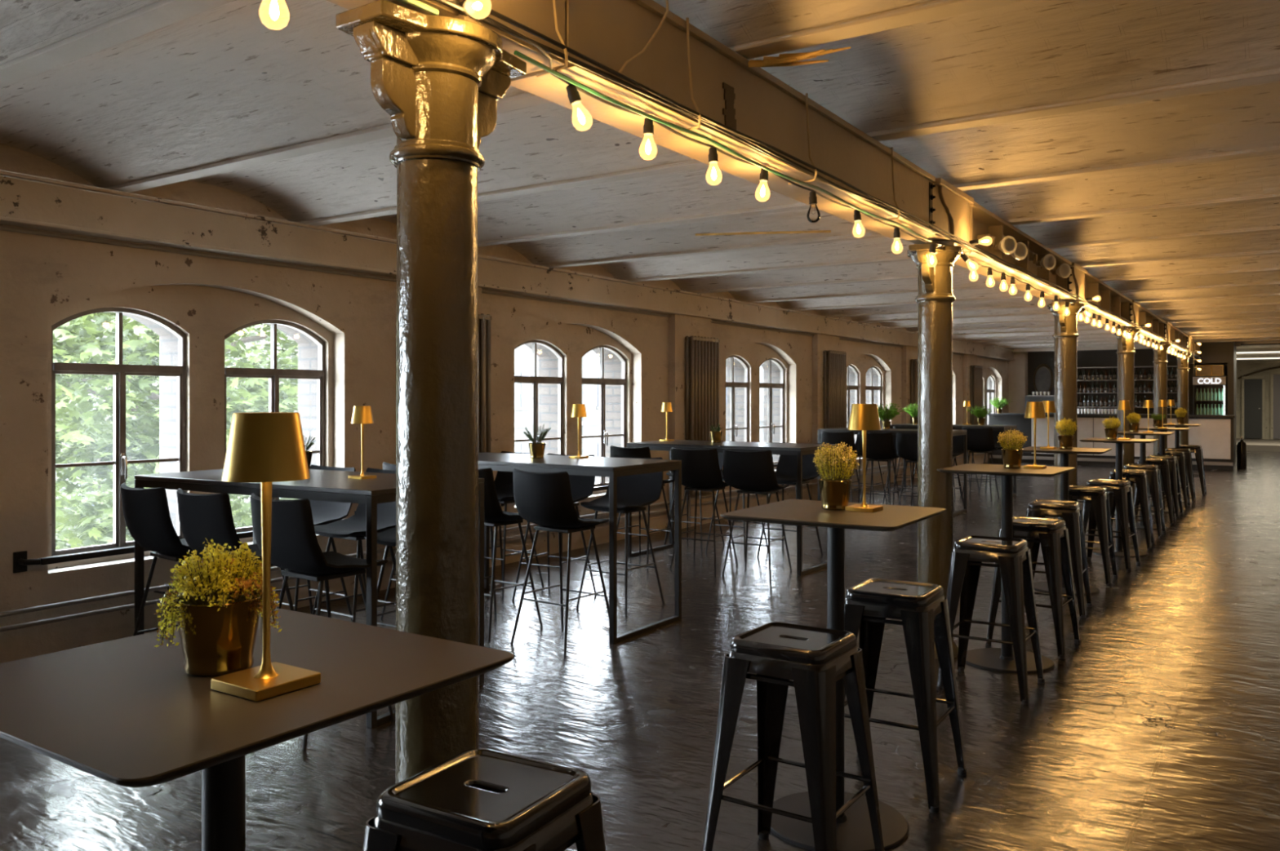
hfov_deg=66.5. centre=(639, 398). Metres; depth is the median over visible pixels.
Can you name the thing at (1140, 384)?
bottle
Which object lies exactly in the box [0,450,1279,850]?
floor
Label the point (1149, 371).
bottle
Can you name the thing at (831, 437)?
bar chair
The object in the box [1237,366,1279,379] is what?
trim
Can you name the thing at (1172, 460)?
bar stool
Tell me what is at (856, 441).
bar chair
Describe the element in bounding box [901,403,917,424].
potted plant
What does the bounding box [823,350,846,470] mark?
radiator
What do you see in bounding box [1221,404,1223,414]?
bottle
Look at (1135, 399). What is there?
bottle
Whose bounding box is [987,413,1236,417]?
countertop
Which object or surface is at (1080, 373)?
bottle
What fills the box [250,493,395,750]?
bar chair
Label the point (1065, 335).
column
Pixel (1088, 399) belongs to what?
bottle
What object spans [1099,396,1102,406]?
bottle
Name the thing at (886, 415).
potted plant
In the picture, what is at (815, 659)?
bar stool
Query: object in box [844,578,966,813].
bar stool
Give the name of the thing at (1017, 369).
wall
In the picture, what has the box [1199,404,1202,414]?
bottle
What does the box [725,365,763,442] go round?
courtyard wing
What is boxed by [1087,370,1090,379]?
bottle
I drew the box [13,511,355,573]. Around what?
guard rail
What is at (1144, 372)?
bottle
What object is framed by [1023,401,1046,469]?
table lamp
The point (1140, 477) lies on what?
bar stool
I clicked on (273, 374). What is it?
window
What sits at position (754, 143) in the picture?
power cable
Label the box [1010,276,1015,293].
bulb
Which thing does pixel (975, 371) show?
radiator
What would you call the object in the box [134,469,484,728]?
bar table
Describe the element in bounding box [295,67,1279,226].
beam
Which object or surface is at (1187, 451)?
bar stool
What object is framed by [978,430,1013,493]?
bar chair
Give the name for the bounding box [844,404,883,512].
table lamp
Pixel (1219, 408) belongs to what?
bottle
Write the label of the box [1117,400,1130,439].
table lamp
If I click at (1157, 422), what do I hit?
potted plant
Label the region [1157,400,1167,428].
table lamp
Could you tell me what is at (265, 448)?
table lamp
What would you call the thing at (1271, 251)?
ceiling beam
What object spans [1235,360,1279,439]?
wall
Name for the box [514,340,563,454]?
window
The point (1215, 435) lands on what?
bar counter
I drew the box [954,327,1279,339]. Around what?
trim
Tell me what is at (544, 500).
bar chair
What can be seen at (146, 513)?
bar chair
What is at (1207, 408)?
bottle
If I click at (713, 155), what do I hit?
bulb socket
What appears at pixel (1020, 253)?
spotlight
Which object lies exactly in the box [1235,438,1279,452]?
trim
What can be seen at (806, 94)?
cord
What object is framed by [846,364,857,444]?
window
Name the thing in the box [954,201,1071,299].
girder
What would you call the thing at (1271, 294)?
ceiling beam
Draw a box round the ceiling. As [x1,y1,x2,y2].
[0,0,1279,360]
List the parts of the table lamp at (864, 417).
stem, lamp shade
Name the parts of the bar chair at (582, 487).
leg, leg, leg, leg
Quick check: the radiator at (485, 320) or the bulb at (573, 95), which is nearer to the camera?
the bulb at (573, 95)
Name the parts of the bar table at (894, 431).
leg, leg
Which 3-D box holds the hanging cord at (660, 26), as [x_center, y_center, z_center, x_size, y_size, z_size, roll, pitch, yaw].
[0.009,-1.095,2.904,0.018,0.336,0.252,0,0,36]
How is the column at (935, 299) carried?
on the floor
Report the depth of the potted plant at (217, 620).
1.41 m
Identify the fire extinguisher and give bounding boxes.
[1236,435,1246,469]
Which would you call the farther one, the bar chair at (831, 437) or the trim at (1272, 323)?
the trim at (1272, 323)
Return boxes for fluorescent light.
[1235,347,1279,354]
[1235,354,1279,359]
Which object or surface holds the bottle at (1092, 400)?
on the shelving at (1148, 366)
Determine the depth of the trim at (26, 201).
6.92 m
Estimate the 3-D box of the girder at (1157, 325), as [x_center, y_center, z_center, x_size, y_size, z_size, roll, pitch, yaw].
[7.322,-1.058,14.151,0.257,0.316,3.255,0,0,34]
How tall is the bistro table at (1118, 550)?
1.100 m
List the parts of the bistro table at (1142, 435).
plate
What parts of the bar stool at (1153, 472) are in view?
seat, leg, leg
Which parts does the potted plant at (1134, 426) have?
pot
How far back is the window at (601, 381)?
10.37 m
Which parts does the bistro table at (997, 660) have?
plate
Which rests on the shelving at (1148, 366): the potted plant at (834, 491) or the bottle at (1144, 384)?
the bottle at (1144, 384)
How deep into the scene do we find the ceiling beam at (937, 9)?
3.43 m
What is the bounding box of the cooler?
[1192,375,1227,415]
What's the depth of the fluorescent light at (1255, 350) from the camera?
24.13 m
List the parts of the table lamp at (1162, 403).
stem, lamp shade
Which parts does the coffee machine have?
door, door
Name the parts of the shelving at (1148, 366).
shelf, shelf, shelf, shelf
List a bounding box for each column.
[326,0,564,784]
[900,177,973,658]
[1047,262,1087,518]
[1111,300,1141,515]
[1149,321,1172,455]
[1173,335,1191,444]
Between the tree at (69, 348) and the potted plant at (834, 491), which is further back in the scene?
the tree at (69, 348)
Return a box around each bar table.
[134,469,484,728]
[478,452,681,644]
[626,440,837,576]
[817,427,966,515]
[887,423,1016,496]
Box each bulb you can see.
[269,0,279,20]
[457,0,482,15]
[565,84,585,124]
[643,117,653,155]
[708,147,718,180]
[759,168,768,197]
[806,191,820,222]
[853,209,861,234]
[893,227,900,250]
[928,244,935,264]
[960,253,974,268]
[968,239,989,244]
[970,261,975,279]
[986,267,992,284]
[1000,272,1005,288]
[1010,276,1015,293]
[1026,284,1030,298]
[1040,291,1044,305]
[1053,295,1057,309]
[1064,302,1069,314]
[1081,307,1089,315]
[1084,310,1088,321]
[1085,297,1098,301]
[1092,314,1095,324]
[1097,315,1101,326]
[1105,319,1108,328]
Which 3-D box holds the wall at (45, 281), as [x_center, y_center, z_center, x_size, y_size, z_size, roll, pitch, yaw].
[1.116,0.050,12.707,0.590,3.500,30.800,0,0,34]
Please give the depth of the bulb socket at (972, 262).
6.20 m
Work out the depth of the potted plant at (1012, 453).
5.58 m
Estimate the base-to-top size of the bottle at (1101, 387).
0.235 m
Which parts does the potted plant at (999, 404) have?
pot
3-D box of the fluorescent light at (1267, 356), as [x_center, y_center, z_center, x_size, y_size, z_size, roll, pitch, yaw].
[18.643,-1.183,27.233,3.700,0.134,0.080,0,0,34]
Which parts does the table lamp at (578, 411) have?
stem, lamp shade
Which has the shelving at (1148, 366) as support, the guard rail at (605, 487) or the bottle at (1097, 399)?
the bottle at (1097, 399)
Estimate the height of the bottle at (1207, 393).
0.270 m
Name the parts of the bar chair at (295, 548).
leg, leg, seat mount, leg, leg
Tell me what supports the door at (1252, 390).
in the wall at (1242, 367)
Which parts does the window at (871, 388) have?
sash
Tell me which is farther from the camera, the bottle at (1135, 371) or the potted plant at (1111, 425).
the bottle at (1135, 371)
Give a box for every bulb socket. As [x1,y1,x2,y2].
[565,84,582,105]
[643,117,653,136]
[708,147,718,164]
[759,168,768,182]
[808,191,817,204]
[853,209,861,222]
[893,227,900,239]
[928,244,935,253]
[960,253,969,262]
[968,239,978,244]
[970,261,975,269]
[986,267,992,275]
[1000,272,1005,280]
[1010,276,1015,284]
[1026,284,1030,291]
[1040,291,1044,297]
[1053,295,1057,302]
[1064,302,1069,307]
[1085,297,1092,301]
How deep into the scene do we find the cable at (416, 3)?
2.21 m
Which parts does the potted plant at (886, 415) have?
pot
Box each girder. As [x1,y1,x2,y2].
[510,0,936,238]
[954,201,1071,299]
[1078,272,1132,326]
[1135,306,1166,342]
[1167,325,1188,351]
[1189,337,1201,358]
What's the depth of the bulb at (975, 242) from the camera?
5.82 m
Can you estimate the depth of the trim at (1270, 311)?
15.16 m
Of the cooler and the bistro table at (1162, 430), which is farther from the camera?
the cooler
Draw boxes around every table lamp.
[210,412,320,702]
[347,405,376,479]
[568,404,588,458]
[659,402,674,441]
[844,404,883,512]
[963,400,971,425]
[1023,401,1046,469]
[1040,400,1056,449]
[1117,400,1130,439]
[1142,400,1154,433]
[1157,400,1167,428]
[1166,400,1174,424]
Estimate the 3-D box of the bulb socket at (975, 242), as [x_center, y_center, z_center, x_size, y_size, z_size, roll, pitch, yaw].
[1.995,-0.932,5.831,0.052,0.035,0.034,-5,-3,9]
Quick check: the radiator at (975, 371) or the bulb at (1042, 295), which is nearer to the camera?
the bulb at (1042, 295)
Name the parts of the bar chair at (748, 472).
leg, leg, seat mount, leg, leg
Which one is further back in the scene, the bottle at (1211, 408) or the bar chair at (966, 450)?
the bottle at (1211, 408)
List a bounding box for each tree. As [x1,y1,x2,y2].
[53,311,297,550]
[55,312,297,547]
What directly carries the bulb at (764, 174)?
hanging from the cable at (446, 2)
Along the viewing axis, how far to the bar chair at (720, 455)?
9.87 m
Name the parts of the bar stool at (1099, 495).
leg, seat, leg, leg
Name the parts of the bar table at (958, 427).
leg, leg, leg, leg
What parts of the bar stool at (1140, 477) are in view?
leg, leg, seat, leg, leg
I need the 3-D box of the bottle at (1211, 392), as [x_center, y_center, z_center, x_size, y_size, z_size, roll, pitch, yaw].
[12.772,-0.085,21.806,0.062,0.270,0.062,0,0,34]
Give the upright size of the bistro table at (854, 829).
1.100 m
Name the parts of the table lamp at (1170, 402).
lamp shade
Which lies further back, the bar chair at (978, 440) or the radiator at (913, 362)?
the radiator at (913, 362)
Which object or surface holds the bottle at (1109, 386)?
on the shelving at (1148, 366)
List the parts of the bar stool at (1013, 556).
leg, leg, seat, leg, leg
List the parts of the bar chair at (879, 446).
leg, leg, seat mount, leg, leg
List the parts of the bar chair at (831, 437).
leg, leg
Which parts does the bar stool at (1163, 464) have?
leg, leg, seat, leg, leg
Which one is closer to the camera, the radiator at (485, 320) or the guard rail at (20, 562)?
the guard rail at (20, 562)
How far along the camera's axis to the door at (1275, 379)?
31.60 m
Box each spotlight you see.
[977,234,1017,254]
[1003,242,1027,260]
[1028,252,1056,270]
[1049,263,1071,278]
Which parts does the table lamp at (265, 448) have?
lamp shade, stem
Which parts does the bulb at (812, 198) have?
bulb glass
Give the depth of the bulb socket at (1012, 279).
7.10 m
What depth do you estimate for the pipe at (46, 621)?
5.84 m
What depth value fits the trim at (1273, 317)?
16.29 m
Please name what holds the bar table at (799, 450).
on the floor
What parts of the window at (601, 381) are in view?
handle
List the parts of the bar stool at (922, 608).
leg, leg, seat, leg, leg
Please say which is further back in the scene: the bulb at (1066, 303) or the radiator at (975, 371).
the radiator at (975, 371)
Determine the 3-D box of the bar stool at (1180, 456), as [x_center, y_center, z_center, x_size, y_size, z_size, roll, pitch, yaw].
[7.348,1.119,13.511,0.450,0.762,0.450,0,0,34]
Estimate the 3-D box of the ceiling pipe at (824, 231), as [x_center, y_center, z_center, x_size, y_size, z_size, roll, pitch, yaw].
[0.884,-1.201,7.088,0.987,0.038,0.034,0,0,16]
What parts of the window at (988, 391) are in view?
sash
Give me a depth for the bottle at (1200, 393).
21.90 m
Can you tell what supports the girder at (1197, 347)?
attached to the column at (1182, 368)
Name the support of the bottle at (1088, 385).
on the shelving at (1148, 366)
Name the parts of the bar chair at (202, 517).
leg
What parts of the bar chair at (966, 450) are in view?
leg, leg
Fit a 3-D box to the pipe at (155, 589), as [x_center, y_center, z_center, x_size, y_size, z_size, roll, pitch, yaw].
[0.450,1.204,11.198,0.151,0.119,27.450,0,0,34]
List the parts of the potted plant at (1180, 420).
pot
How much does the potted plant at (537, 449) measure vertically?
0.246 m
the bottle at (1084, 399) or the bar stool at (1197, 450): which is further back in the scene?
the bottle at (1084, 399)
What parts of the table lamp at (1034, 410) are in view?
stem, lamp shade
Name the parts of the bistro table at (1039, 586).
plate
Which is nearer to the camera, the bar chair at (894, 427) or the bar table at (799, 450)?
the bar table at (799, 450)
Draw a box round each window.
[51,307,186,556]
[224,320,324,533]
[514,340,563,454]
[582,345,626,487]
[725,355,748,442]
[759,358,784,464]
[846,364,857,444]
[866,366,881,428]
[986,375,994,425]
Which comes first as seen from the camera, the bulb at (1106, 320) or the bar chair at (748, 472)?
the bar chair at (748, 472)
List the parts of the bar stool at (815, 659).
leg, leg, seat, leg, leg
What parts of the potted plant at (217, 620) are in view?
pot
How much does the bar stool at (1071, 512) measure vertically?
0.762 m
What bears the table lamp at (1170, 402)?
on the bistro table at (1176, 433)
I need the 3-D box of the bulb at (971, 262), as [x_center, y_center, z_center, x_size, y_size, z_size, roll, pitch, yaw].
[2.122,-0.809,6.207,0.056,0.131,0.056,0,0,7]
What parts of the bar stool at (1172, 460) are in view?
seat, leg, leg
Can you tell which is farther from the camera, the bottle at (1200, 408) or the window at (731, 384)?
the bottle at (1200, 408)
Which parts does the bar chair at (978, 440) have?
leg, leg, seat mount, leg, leg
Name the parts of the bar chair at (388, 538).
leg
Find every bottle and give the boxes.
[1079,369,1081,380]
[1083,368,1086,379]
[1083,382,1086,392]
[1083,395,1086,406]
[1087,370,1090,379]
[1087,382,1090,392]
[1087,395,1090,406]
[1091,368,1094,379]
[1091,382,1094,392]
[1091,395,1094,406]
[1095,368,1098,379]
[1095,381,1098,392]
[1095,395,1098,406]
[1099,368,1102,379]
[1099,382,1102,392]
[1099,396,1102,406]
[1104,369,1107,379]
[1104,381,1107,392]
[1104,396,1107,406]
[1108,368,1111,379]
[1108,382,1111,392]
[1108,395,1111,406]
[1112,368,1115,379]
[1112,382,1115,392]
[1112,395,1115,406]
[1134,368,1137,379]
[1134,382,1137,392]
[1134,395,1137,407]
[1138,368,1142,379]
[1138,381,1142,392]
[1138,395,1142,407]
[1143,369,1146,379]
[1143,381,1146,392]
[1147,368,1151,379]
[1147,382,1151,392]
[1170,367,1173,378]
[1170,381,1173,392]
[1195,388,1199,400]
[1195,404,1199,414]
[1199,388,1202,400]
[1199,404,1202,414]
[1202,388,1205,400]
[1202,404,1205,414]
[1206,388,1209,400]
[1206,404,1209,414]
[1209,388,1213,400]
[1209,404,1213,414]
[1213,388,1217,400]
[1213,404,1217,414]
[1217,388,1220,400]
[1217,404,1220,414]
[1221,388,1223,400]
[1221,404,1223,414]
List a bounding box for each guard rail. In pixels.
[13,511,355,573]
[501,485,608,506]
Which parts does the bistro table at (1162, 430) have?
plate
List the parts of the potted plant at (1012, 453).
pot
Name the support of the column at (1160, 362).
on the floor
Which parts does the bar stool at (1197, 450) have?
seat, leg, leg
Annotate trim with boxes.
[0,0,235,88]
[0,169,1015,360]
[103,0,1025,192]
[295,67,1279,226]
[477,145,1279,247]
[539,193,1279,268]
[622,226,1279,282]
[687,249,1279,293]
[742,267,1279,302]
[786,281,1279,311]
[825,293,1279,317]
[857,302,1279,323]
[884,310,1279,328]
[912,316,1279,332]
[952,322,1279,336]
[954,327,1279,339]
[972,332,1279,342]
[986,335,1279,345]
[1000,339,1279,348]
[1012,342,1240,352]
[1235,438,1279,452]
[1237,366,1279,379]
[1240,342,1279,344]
[1240,343,1279,346]
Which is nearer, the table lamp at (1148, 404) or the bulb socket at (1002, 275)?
the bulb socket at (1002, 275)
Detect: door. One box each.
[1241,376,1264,439]
[1271,371,1279,439]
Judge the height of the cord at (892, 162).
0.341 m
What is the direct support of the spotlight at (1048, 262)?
attached to the girder at (983, 221)
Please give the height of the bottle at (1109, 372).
0.260 m
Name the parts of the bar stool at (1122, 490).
leg, leg, seat, leg, leg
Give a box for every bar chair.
[120,483,244,635]
[176,488,294,611]
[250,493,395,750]
[259,465,355,622]
[311,467,395,622]
[364,527,395,627]
[380,462,395,620]
[478,467,542,642]
[484,451,544,597]
[511,453,595,604]
[511,468,608,654]
[576,455,664,615]
[609,445,674,564]
[663,440,724,551]
[670,447,737,573]
[705,440,768,556]
[722,448,791,579]
[757,442,822,556]
[820,431,862,503]
[851,435,887,504]
[857,431,901,506]
[882,435,917,506]
[893,426,917,492]
[896,432,917,506]
[952,426,961,498]
[952,435,963,511]
[952,449,979,489]
[960,427,999,500]
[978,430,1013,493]
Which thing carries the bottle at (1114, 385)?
on the shelving at (1148, 366)
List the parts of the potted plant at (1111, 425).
pot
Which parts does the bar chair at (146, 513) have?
leg, seat mount, leg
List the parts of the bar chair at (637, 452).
leg, leg, leg, leg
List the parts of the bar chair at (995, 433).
leg, leg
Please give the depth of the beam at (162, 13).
3.29 m
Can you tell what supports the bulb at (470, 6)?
hanging from the cable at (446, 2)
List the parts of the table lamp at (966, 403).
lamp shade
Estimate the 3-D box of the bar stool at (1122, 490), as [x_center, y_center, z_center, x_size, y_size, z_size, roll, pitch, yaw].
[4.201,1.119,8.759,0.450,0.762,0.450,0,0,38]
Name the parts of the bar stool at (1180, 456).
seat, leg, leg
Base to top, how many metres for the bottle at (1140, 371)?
0.260 m
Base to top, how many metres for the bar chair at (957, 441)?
1.072 m
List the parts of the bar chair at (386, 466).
leg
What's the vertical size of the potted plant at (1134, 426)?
0.242 m
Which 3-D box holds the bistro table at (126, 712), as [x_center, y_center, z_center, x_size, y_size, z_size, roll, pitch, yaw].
[-0.615,0.950,1.441,0.620,1.100,0.620,0,0,34]
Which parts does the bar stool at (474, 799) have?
leg, leg, leg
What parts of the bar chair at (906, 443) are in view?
leg, seat mount, leg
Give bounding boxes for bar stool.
[362,748,605,850]
[702,622,884,850]
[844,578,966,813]
[936,535,1044,705]
[985,516,1080,659]
[1025,499,1092,618]
[1057,485,1117,586]
[1082,479,1140,571]
[1107,470,1155,550]
[1123,464,1165,537]
[1133,458,1174,524]
[1146,455,1183,518]
[1151,451,1191,509]
[1164,448,1195,502]
[1179,444,1206,495]
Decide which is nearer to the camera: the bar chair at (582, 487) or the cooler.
the bar chair at (582, 487)
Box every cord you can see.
[536,0,568,77]
[618,0,668,73]
[670,17,701,134]
[788,93,817,185]
[874,147,900,221]
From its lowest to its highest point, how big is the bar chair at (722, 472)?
1.072 m
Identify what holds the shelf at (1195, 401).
attached to the cooler
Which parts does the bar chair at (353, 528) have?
leg, seat mount, leg, leg, leg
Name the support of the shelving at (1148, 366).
on the floor
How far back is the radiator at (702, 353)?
11.39 m
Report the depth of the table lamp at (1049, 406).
7.68 m
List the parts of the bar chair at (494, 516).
leg, leg, seat mount, leg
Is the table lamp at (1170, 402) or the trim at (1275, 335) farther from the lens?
the trim at (1275, 335)
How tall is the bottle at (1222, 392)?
0.270 m
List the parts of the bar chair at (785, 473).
leg, leg, seat mount, leg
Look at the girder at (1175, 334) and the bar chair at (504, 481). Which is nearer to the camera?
the bar chair at (504, 481)
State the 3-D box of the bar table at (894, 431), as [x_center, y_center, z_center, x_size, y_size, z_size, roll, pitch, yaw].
[3.380,0.960,13.123,1.780,1.080,0.800,0,0,34]
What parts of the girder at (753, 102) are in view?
rusty plate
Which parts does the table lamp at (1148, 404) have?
stem, lamp shade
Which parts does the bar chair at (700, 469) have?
leg, leg, seat mount, leg, leg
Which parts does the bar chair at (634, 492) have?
leg, seat mount, leg, leg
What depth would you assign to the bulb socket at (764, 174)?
3.73 m
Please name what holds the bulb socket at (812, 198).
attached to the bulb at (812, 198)
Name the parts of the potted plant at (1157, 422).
pot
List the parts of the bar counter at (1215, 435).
panel, kick rail, panel, panel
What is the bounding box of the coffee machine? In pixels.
[1025,395,1053,413]
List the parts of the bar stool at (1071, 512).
leg, leg, seat, leg, leg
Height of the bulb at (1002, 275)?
0.131 m
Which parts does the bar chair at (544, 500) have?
leg, leg, seat mount, leg, leg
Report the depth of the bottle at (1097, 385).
23.60 m
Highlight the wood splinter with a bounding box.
[747,46,850,67]
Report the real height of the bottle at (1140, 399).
0.270 m
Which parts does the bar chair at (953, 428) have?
leg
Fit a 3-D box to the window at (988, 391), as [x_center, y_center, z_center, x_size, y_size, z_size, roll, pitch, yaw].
[8.521,0.195,23.809,0.062,1.520,0.860,0,0,34]
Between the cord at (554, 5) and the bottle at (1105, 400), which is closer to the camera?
the cord at (554, 5)
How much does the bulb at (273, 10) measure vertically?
0.131 m
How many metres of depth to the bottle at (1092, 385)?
23.65 m
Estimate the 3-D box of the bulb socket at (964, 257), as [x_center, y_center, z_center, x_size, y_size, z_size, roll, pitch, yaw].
[1.947,-0.845,5.853,0.035,0.052,0.034,-45,-18,25]
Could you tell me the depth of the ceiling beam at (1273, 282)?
11.86 m
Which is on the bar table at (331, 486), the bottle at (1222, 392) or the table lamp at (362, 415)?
the table lamp at (362, 415)
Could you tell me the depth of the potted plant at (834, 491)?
3.49 m
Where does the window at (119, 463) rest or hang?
in the wall at (45, 281)
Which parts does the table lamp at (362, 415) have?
stem, lamp shade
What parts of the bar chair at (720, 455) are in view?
leg, leg, leg, leg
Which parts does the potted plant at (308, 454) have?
pot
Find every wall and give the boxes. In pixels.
[0,143,1009,663]
[1008,354,1027,413]
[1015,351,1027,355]
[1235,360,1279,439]
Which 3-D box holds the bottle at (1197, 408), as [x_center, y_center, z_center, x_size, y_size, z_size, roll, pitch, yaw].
[12.539,0.265,21.961,0.062,0.270,0.062,0,0,34]
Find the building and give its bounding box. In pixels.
[55,320,599,548]
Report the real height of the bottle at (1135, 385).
0.260 m
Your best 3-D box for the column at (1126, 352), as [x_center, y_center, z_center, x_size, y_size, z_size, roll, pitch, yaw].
[6.206,0.140,12.470,0.316,2.720,0.760,0,0,34]
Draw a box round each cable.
[395,0,439,15]
[434,0,1195,354]
[437,0,1194,375]
[513,50,932,242]
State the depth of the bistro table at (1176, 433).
14.87 m
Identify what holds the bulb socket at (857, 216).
attached to the bulb at (857, 216)
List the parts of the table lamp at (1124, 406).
lamp shade, stem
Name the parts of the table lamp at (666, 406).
stem, lamp shade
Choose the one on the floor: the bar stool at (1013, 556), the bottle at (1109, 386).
the bar stool at (1013, 556)
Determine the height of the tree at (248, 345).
8.993 m
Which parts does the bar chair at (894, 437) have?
leg, leg, leg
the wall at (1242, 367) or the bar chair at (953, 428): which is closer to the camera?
the bar chair at (953, 428)
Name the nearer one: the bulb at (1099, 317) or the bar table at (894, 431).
the bulb at (1099, 317)
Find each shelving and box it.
[1027,342,1235,466]
[1076,365,1177,414]
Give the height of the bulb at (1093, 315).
0.131 m
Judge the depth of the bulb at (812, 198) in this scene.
4.12 m
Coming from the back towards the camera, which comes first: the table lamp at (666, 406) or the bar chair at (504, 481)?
the table lamp at (666, 406)
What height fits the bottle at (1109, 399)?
0.270 m
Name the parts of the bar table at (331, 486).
leg, leg, leg, leg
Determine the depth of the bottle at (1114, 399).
23.39 m
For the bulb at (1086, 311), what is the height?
0.131 m
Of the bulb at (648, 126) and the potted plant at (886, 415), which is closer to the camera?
the bulb at (648, 126)
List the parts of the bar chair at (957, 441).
leg, leg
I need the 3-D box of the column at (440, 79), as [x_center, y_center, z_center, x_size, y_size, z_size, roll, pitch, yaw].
[-0.495,0.140,2.389,0.316,2.720,0.760,0,0,34]
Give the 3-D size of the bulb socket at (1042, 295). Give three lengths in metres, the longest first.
0.052 x 0.035 x 0.034 m
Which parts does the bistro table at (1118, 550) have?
plate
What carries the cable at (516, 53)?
hanging from the cord at (686, 19)
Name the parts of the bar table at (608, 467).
leg, leg, leg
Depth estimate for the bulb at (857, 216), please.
4.53 m
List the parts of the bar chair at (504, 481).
leg, leg, seat mount, leg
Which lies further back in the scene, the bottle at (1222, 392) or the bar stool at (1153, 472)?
the bottle at (1222, 392)
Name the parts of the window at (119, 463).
handle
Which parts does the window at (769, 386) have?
sash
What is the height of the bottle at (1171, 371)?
0.270 m
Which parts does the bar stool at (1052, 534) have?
leg, seat, leg, leg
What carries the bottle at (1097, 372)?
on the shelving at (1148, 366)
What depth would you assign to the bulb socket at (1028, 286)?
7.51 m
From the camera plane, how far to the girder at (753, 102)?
3.42 m
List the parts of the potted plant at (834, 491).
pot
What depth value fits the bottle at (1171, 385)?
22.71 m
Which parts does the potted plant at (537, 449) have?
pot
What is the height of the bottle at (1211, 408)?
0.270 m
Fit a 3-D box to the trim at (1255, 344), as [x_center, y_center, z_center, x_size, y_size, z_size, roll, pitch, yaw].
[15.310,-1.250,21.044,4.200,0.100,0.200,0,0,34]
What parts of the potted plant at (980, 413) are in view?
pot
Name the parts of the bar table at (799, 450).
leg, leg, leg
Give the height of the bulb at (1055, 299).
0.131 m
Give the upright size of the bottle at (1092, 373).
0.260 m
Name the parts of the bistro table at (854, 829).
plate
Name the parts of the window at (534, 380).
sash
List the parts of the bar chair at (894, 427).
leg, leg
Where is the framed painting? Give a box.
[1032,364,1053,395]
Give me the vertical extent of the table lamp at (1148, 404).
0.380 m
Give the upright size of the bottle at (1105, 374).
0.235 m
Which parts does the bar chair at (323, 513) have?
leg, leg, leg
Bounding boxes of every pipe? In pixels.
[0,451,968,617]
[0,453,985,632]
[695,230,831,235]
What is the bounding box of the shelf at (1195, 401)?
[1195,400,1223,401]
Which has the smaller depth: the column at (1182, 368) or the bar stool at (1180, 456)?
the bar stool at (1180, 456)
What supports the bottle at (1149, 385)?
on the shelving at (1148, 366)
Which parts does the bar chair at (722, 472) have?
leg, leg, leg, leg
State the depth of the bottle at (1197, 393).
21.94 m
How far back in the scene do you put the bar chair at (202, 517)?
4.48 m
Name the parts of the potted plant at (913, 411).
pot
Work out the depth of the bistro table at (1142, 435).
11.37 m
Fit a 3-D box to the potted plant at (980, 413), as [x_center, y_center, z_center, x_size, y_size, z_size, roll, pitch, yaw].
[5.350,0.254,15.323,0.436,0.332,0.379,0,0,-14]
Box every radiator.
[478,313,492,528]
[684,335,719,527]
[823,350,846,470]
[910,359,917,472]
[969,365,982,425]
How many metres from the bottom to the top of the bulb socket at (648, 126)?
0.052 m
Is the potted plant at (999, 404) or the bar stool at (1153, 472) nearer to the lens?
the bar stool at (1153, 472)
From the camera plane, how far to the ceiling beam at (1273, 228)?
7.93 m
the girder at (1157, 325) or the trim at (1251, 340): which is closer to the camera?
the girder at (1157, 325)
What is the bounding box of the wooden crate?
[1195,364,1224,376]
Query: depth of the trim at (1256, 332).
19.92 m
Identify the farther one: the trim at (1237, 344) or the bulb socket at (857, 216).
the trim at (1237, 344)
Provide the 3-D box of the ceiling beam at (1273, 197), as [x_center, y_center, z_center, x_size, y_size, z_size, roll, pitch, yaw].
[2.823,-1.261,6.685,9.300,0.078,0.104,0,0,34]
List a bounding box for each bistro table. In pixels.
[0,608,513,850]
[720,499,946,850]
[937,463,1075,673]
[1021,446,1111,595]
[1079,438,1158,557]
[1117,431,1174,529]
[1138,427,1190,512]
[1152,423,1201,498]
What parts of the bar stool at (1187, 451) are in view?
seat, leg, leg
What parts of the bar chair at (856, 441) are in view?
leg, leg, leg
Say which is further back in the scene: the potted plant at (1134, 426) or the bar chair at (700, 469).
the potted plant at (1134, 426)
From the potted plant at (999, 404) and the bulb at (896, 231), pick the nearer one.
the bulb at (896, 231)
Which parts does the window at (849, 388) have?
sash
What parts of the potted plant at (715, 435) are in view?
pot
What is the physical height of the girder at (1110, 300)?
0.316 m
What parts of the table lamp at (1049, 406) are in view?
stem, lamp shade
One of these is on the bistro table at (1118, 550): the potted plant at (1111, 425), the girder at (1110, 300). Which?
the potted plant at (1111, 425)
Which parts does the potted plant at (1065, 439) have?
pot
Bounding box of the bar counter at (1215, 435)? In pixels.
[987,413,1236,471]
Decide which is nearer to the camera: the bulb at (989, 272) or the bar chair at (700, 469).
the bulb at (989, 272)
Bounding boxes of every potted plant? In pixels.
[153,538,281,676]
[302,435,315,469]
[523,424,551,458]
[709,424,722,443]
[813,442,859,510]
[876,402,904,429]
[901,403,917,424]
[966,404,995,425]
[990,397,1012,413]
[997,428,1027,468]
[1055,418,1077,449]
[1102,417,1121,439]
[1126,412,1141,432]
[1150,413,1164,428]
[1174,407,1186,424]
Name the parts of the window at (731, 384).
handle, sash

